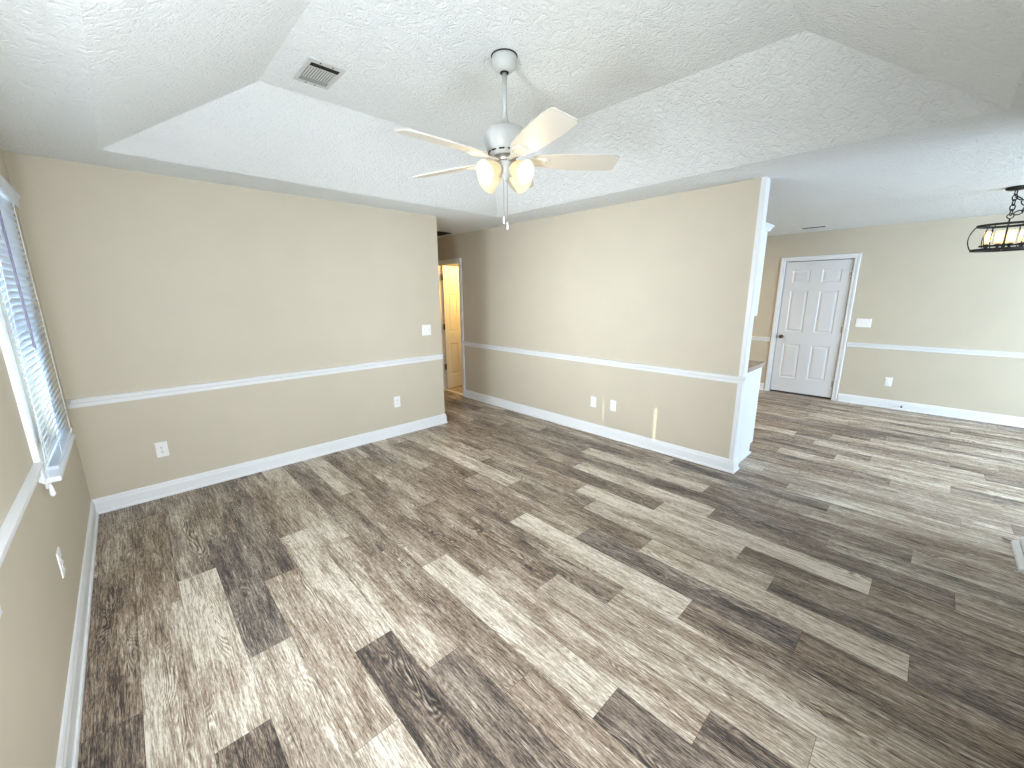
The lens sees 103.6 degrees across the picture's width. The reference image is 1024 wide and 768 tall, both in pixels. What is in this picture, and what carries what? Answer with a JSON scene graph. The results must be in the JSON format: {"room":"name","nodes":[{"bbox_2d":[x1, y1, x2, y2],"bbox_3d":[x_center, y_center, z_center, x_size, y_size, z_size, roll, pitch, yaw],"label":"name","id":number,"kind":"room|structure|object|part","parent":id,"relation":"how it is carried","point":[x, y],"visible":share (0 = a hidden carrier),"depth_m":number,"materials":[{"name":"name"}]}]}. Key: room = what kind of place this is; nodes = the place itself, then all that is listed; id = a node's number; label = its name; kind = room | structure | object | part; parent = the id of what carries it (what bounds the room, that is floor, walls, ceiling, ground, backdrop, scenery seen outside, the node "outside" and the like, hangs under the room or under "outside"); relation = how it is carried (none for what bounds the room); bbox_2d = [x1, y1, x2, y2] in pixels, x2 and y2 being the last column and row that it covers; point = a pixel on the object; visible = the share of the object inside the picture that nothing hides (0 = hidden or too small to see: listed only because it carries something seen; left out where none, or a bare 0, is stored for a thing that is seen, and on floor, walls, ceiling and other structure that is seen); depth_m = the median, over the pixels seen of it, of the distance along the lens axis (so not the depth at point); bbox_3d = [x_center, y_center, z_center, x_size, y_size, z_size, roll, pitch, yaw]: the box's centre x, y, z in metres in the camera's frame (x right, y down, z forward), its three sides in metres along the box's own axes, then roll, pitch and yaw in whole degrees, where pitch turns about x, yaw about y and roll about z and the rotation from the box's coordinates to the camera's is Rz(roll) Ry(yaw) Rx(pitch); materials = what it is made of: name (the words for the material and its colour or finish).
{"room":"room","nodes":[
{"label":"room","id":0,"kind":"room"},
{"bbox_2d":[0,148,90,767],"bbox_3d":[-1.464,0.151,0.952,0.140,2.440,5.140,-12,17,-42],"label":"wall","id":1,"kind":"structure","parent":0,"point":[38,606],"depth_m":1.48,"materials":[{"name":"paint"}]},
{"bbox_2d":[0,462,43,567],"bbox_3d":[-0.884,0.621,0.561,0.028,0.064,3.344,-12,17,-42],"label":"trim","id":2,"kind":"structure","parent":1,"relation":"attached to","point":[9,527],"depth_m":1.36,"materials":[{"name":"white paint"}]},
{"bbox_2d":[0,306,74,488],"bbox_3d":[-2.372,-0.254,1.887,0.185,1.412,0.851,-12,17,-42],"label":"window","id":3,"kind":"structure","parent":1,"relation":"in","point":[55,475],"depth_m":1.72,"materials":[{"name":"white paint"}]},
{"bbox_3d":[-2.418,-0.243,1.838,0.050,1.280,0.710,-12,17,-42],"label":"frame","id":4,"kind":"part","parent":3,"relation":"part of","materials":[{"name":"white paint"}]},
{"bbox_2d":[0,174,71,496],"bbox_3d":[-2.308,-0.250,1.931,0.076,1.378,0.898,-12,17,-42],"label":"window blind","id":5,"kind":"object","parent":3,"relation":"attached to","point":[14,278],"visible":1,"depth_m":1.90,"materials":[{"name":"white paint"}]},
{"bbox_3d":[-2.042,-0.164,1.671,0.019,1.318,0.140,-8,14,-30],"label":"lift cord","id":6,"kind":"part","parent":5,"relation":"part of","materials":[{"name":"white paint"}]},
{"bbox_3d":[-2.180,-0.242,1.788,0.050,1.233,0.002,-12,17,-42],"label":"ladder cord","id":7,"kind":"part","parent":5,"relation":"part of","materials":[{"name":"white paint"}]},
{"bbox_3d":[-2.526,-0.318,2.141,0.050,1.233,0.002,-12,17,-42],"label":"ladder cord","id":8,"kind":"part","parent":5,"relation":"part of","materials":[{"name":"white fabric"}]},
{"bbox_3d":[-2.350,0.325,2.097,0.042,0.018,0.760,-12,17,-42],"label":"rail","id":9,"kind":"part","parent":5,"relation":"part of","materials":[{"name":"white plastic"}]},
{"bbox_2d":[56,546,65,577],"bbox_3d":[-2.024,0.800,1.809,0.009,0.122,0.076,-12,17,-42],"label":"wall outlet","id":10,"kind":"object","parent":1,"relation":"attached to","point":[58,552],"visible":1,"depth_m":1.79,"materials":[{"name":"white plastic"}]},
{"bbox_2d":[55,500,98,767],"bbox_3d":[-1.401,1.272,1.260,0.024,0.118,4.850,-12,17,-42],"label":"baseboard","id":11,"kind":"structure","parent":1,"relation":"attached to","point":[69,739],"depth_m":1.70,"materials":[{"name":"white paint"}]},
{"bbox_2d":[3,151,444,499],"bbox_3d":[-2.020,-0.476,3.813,3.110,2.440,0.140,-12,17,-42],"label":"wall","id":12,"kind":"structure","parent":0,"point":[145,281],"depth_m":3.31,"materials":[{"name":"paint"}]},
{"bbox_2d":[154,441,168,457],"bbox_3d":[-2.770,0.519,3.186,0.076,0.122,0.009,-12,17,-42],"label":"wall outlet","id":13,"kind":"object","parent":12,"relation":"attached to","point":[161,448],"visible":1,"depth_m":3.18,"materials":[{"name":"white plastic"}]},
{"bbox_2d":[66,354,443,408],"bbox_3d":[-1.960,-0.095,3.835,3.110,0.064,0.028,-12,17,-42],"label":"trim","id":14,"kind":"structure","parent":12,"relation":"attached to","point":[137,395],"depth_m":3.42,"materials":[{"name":"white paint"}]},
{"bbox_2d":[92,414,447,513],"bbox_3d":[-2.847,0.471,4.931,3.134,0.118,2.624,-12,17,-42],"label":"baseboard","id":15,"kind":"structure","parent":12,"relation":"attached to","point":[117,501],"depth_m":3.62,"materials":[{"name":"white paint"}]},
{"bbox_2d":[394,396,399,407],"bbox_3d":[-1.300,0.202,4.559,0.076,0.122,0.009,-12,17,-42],"label":"wall outlet","id":16,"kind":"object","parent":12,"relation":"attached to","point":[396,399],"visible":1,"depth_m":4.55,"materials":[{"name":"white plastic"}]},
{"bbox_2d":[422,325,430,335],"bbox_3d":[-0.990,-0.626,4.678,0.118,0.122,0.018,-12,17,-42],"label":"light switch","id":17,"kind":"object","parent":12,"relation":"attached to","point":[426,329],"visible":1,"depth_m":4.68,"materials":[{"name":"white plastic"}]},
{"bbox_2d":[0,0,1023,237],"bbox_3d":[1.533,-1.877,3.212,8.260,0.510,10.700,-12,17,-42],"label":"ceiling","id":18,"kind":"structure","parent":0,"point":[856,113],"depth_m":2.25,"materials":[{"name":"white paint"}]},
{"bbox_2d":[293,58,345,89],"bbox_3d":[-1.093,-1.748,2.279,0.195,0.006,0.284,-12,17,-42],"label":"ceiling vent","id":19,"kind":"object","parent":18,"relation":"in","point":[313,72],"visible":1,"depth_m":2.27,"materials":[{"name":"white metal"}]},
{"bbox_3d":[-1.152,-1.760,2.340,0.151,0.003,0.044,-12,17,-42],"label":"damper plate","id":20,"kind":"part","parent":19,"relation":"part of","materials":[{"name":"grey metal"}]},
{"bbox_2d":[437,231,451,235],"bbox_3d":[-1.119,-2.160,5.779,0.340,0.010,0.380,-12,17,-42],"label":"ceiling vent","id":21,"kind":"object","parent":18,"relation":"in","point":[439,233],"visible":0.39,"depth_m":5.79,"materials":[{"name":"brown metal"}]},
{"bbox_2d":[394,48,618,229],"bbox_3d":[-0.070,-1.296,2.182,1.184,0.860,1.235,-12,17,-42],"label":"ceiling fan","id":22,"kind":"object","parent":18,"relation":"hanging from","point":[505,141],"visible":1,"depth_m":2.12,"materials":[{"name":"white metal"}]},
{"bbox_3d":[-0.327,-1.177,1.965,0.482,0.042,0.153,-11,17,-41],"label":"blade","id":23,"kind":"part","parent":22,"relation":"part of","materials":[{"name":"white wood"}]},
{"bbox_3d":[-0.377,-1.275,2.412,0.482,0.042,0.153,7,14,29],"label":"blade","id":24,"kind":"part","parent":22,"relation":"part of","materials":[{"name":"white wood"}]},
{"bbox_3d":[-0.115,-1.133,2.160,0.124,0.125,0.121,-12,17,-42],"label":"lamp shade","id":25,"kind":"part","parent":22,"relation":"part of","materials":[{"name":"white glass"}]},
{"bbox_3d":[-0.108,-1.145,2.166,0.083,0.058,0.056,-12,17,-42],"label":"bulb","id":26,"kind":"part","parent":22,"relation":"part of","materials":[{"name":"beige glass"}]},
{"bbox_3d":[-0.119,-1.168,2.317,0.121,0.125,0.124,-12,17,-42],"label":"lamp shade","id":27,"kind":"part","parent":22,"relation":"part of","materials":[{"name":"white glass"}]},
{"bbox_3d":[-0.026,-1.034,2.267,0.003,0.230,0.002,-12,17,-42],"label":"pull chain","id":28,"kind":"part","parent":22,"relation":"part of","materials":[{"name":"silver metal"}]},
{"bbox_3d":[0.042,-1.318,2.595,0.153,0.042,0.482,2,13,12],"label":"blade","id":29,"kind":"part","parent":22,"relation":"part of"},
{"bbox_3d":[0.041,-1.170,2.321,0.124,0.125,0.121,-12,17,-42],"label":"lamp shade","id":30,"kind":"part","parent":22,"relation":"part of","materials":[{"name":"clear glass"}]},
{"bbox_3d":[0.045,-1.135,2.164,0.121,0.125,0.124,-12,17,-42],"label":"lamp shade","id":31,"kind":"part","parent":22,"relation":"part of","materials":[{"name":"clear glass"}]},
{"bbox_3d":[0.036,-1.147,2.169,0.056,0.058,0.083,-12,17,-42],"label":"bulb","id":32,"kind":"part","parent":22,"relation":"part of","materials":[{"name":"beige glass"}]},
{"bbox_3d":[0.123,-1.159,1.873,0.153,0.042,0.482,-6,14,-24],"label":"blade","id":33,"kind":"part","parent":22,"relation":"part of","materials":[{"name":"white wood"}]},
{"bbox_3d":[0.351,-1.247,2.263,0.482,0.042,0.153,-2,13,-6],"label":"blade","id":34,"kind":"part","parent":22,"relation":"part of","materials":[{"name":"white wood"}]},
{"bbox_2d":[795,225,827,229],"bbox_3d":[4.065,-2.125,5.470,0.120,0.010,0.340,-12,17,-42],"label":"ceiling vent","id":35,"kind":"object","parent":18,"relation":"in","point":[822,225],"visible":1,"depth_m":5.44,"materials":[{"name":"white plastic"}]},
{"bbox_2d":[967,185,1023,252],"bbox_3d":[4.316,-1.429,3.492,0.315,0.518,0.443,-12,17,-42],"label":"chandelier","id":36,"kind":"object","parent":18,"relation":"hanging from","point":[986,238],"visible":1,"depth_m":3.51,"materials":[{"name":"black metal"}]},
{"bbox_2d":[982,230,1023,247],"bbox_3d":[4.317,-1.266,3.528,0.042,0.146,0.246,-12,17,-42],"label":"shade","id":37,"kind":"object","parent":36,"relation":"on","point":[1000,236],"depth_m":3.53,"materials":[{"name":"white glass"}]},
{"bbox_3d":[4.316,-1.345,3.510,0.010,0.268,0.047,-12,17,-42],"label":"stem","id":38,"kind":"part","parent":36,"relation":"part of","materials":[{"name":"black metal"}]},
{"bbox_3d":[4.337,-1.556,3.440,0.038,0.219,0.101,-12,17,-42],"label":"chain","id":39,"kind":"part","parent":36,"relation":"part of","materials":[{"name":"black metal"}]},
{"bbox_2d":[77,386,1023,767],"bbox_3d":[1.575,0.778,3.823,8.246,0.060,10.600,-12,17,-42],"label":"floor","id":40,"kind":"structure","parent":0,"point":[489,586],"depth_m":2.08,"materials":[{"name":"laminate"}]},
{"bbox_2d":[737,367,761,462],"bbox_3d":[1.815,0.208,4.229,0.580,0.876,1.216,-12,17,-42],"label":"base cabinet","id":41,"kind":"object","parent":40,"relation":"on","point":[753,379],"visible":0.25,"depth_m":3.85,"materials":[{"name":"white paint"}]},
{"bbox_3d":[2.220,0.722,3.886,0.495,0.016,0.016,-12,17,-42],"label":"shoe moulding","id":42,"kind":"part","parent":41,"relation":"part of","materials":[{"name":"white paint"}]},
{"bbox_2d":[747,360,765,372],"bbox_3d":[1.825,-0.242,4.141,0.616,0.040,1.218,-12,17,-42],"label":"countertop","id":43,"kind":"structure","parent":41,"relation":"on","point":[752,365],"depth_m":3.77,"materials":[{"name":"brown stone"}]},
{"bbox_2d":[1010,540,1023,573],"bbox_3d":[3.050,1.032,2.424,0.405,0.030,0.030,-12,17,-42],"label":"trim board","id":44,"kind":"object","parent":40,"relation":"on","point":[1015,544],"visible":1,"depth_m":2.42,"materials":[{"name":"white paint"}]},
{"bbox_2d":[1019,536,1023,554],"bbox_3d":[3.004,1.042,2.319,0.685,0.055,0.050,-12,17,-42],"label":"trim board","id":45,"kind":"object","parent":40,"relation":"on","point":[1021,539],"visible":0.67,"depth_m":2.51,"materials":[{"name":"white paint"}]},
{"bbox_2d":[437,177,761,458],"bbox_3d":[0.048,-0.834,5.372,0.100,2.440,5.612,-12,17,-42],"label":"wall","id":46,"kind":"structure","parent":0,"point":[663,281],"depth_m":4.16,"materials":[{"name":"paint"}]},
{"bbox_2d":[438,258,465,396],"bbox_3d":[-0.752,-0.933,6.631,0.714,2.102,0.747,-12,17,-42],"label":"door","id":47,"kind":"structure","parent":46,"relation":"in","point":[450,277],"depth_m":6.70,"materials":[{"name":"white paint"}]},
{"bbox_2d":[590,396,596,406],"bbox_3d":[0.926,0.202,4.587,0.008,0.122,0.076,-12,17,-42],"label":"wall outlet","id":48,"kind":"object","parent":46,"relation":"attached to","point":[593,399],"visible":1,"depth_m":4.58,"materials":[{"name":"white plastic"}]},
{"bbox_2d":[465,390,738,473],"bbox_3d":[0.665,0.433,5.002,0.152,0.118,3.925,-12,17,-42],"label":"baseboard","id":49,"kind":"structure","parent":46,"relation":"attached to","point":[709,460],"depth_m":4.38,"materials":[{"name":"white paint"}]},
{"bbox_2d":[463,342,746,383],"bbox_3d":[0.622,-0.323,4.794,0.048,0.064,3.929,-12,17,-42],"label":"trim","id":50,"kind":"structure","parent":46,"relation":"attached to","point":[659,369],"depth_m":4.21,"materials":[{"name":"white paint"}]},
{"bbox_2d":[610,400,616,410],"bbox_3d":[1.107,0.236,4.402,0.008,0.122,0.076,-12,17,-42],"label":"wall outlet","id":51,"kind":"object","parent":46,"relation":"attached to","point":[613,403],"visible":1,"depth_m":4.40,"materials":[{"name":"white plastic"}]},
{"bbox_2d":[729,176,770,459],"bbox_3d":[1.985,-0.409,3.393,0.110,2.439,0.034,-12,17,-42],"label":"trim","id":52,"kind":"structure","parent":46,"relation":"attached to","point":[765,181],"depth_m":3.32,"materials":[{"name":"white paint"}]},
{"bbox_2d":[754,222,774,315],"bbox_3d":[1.702,-1.047,3.836,0.274,0.753,1.234,-12,17,-42],"label":"upper cabinet","id":53,"kind":"object","parent":46,"relation":"attached to","point":[768,227],"visible":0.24,"depth_m":3.44,"materials":[{"name":"white paint"}]},
{"bbox_3d":[1.700,-1.391,3.760,0.274,0.048,1.234,-12,17,-42],"label":"crown moulding","id":54,"kind":"part","parent":53,"relation":"part of","materials":[{"name":"white paint"}]},
{"bbox_2d":[749,212,1023,417],"bbox_3d":[5.123,-0.899,5.522,0.138,2.440,8.400,-12,17,-42],"label":"wall","id":55,"kind":"structure","parent":0,"point":[921,284],"depth_m":5.17,"materials":[{"name":"paint"}]},
{"bbox_2d":[751,336,770,340],"bbox_3d":[3.156,-0.935,7.496,0.028,0.064,2.880,-12,17,-42],"label":"trim","id":56,"kind":"structure","parent":55,"relation":"attached to","point":[753,337],"depth_m":6.57,"materials":[{"name":"white paint"}]},
{"bbox_2d":[764,253,861,400],"bbox_3d":[4.511,-0.854,6.117,0.147,2.102,0.948,-12,17,-42],"label":"door","id":57,"kind":"structure","parent":55,"relation":"in","point":[814,303],"depth_m":6.08,"materials":[{"name":"white paint"}]},
{"bbox_2d":[855,319,871,327],"bbox_3d":[4.918,-0.854,5.636,0.018,0.118,0.165,-12,17,-42],"label":"light switch","id":58,"kind":"object","parent":55,"relation":"attached to","point":[859,322],"visible":1,"depth_m":5.63,"materials":[{"name":"white plastic"}]},
{"bbox_2d":[884,377,892,385],"bbox_3d":[5.184,-0.030,5.546,0.008,0.122,0.076,-12,17,-42],"label":"wall outlet","id":59,"kind":"object","parent":55,"relation":"attached to","point":[888,381],"visible":1,"depth_m":5.54,"materials":[{"name":"white plastic"}]},
{"bbox_2d":[759,383,1023,427],"bbox_3d":[5.072,0.247,5.718,0.024,0.118,8.400,-12,17,-42],"label":"baseboard","id":60,"kind":"structure","parent":55,"relation":"attached to","point":[1000,419],"depth_m":5.26,"materials":[{"name":"white paint"}]},
{"bbox_2d":[847,342,1023,357],"bbox_3d":[6.396,-0.226,4.189,0.028,0.064,4.552,-12,17,-42],"label":"trim","id":61,"kind":"structure","parent":55,"relation":"attached to","point":[849,344],"depth_m":5.14,"materials":[{"name":"white paint"}]}
]}

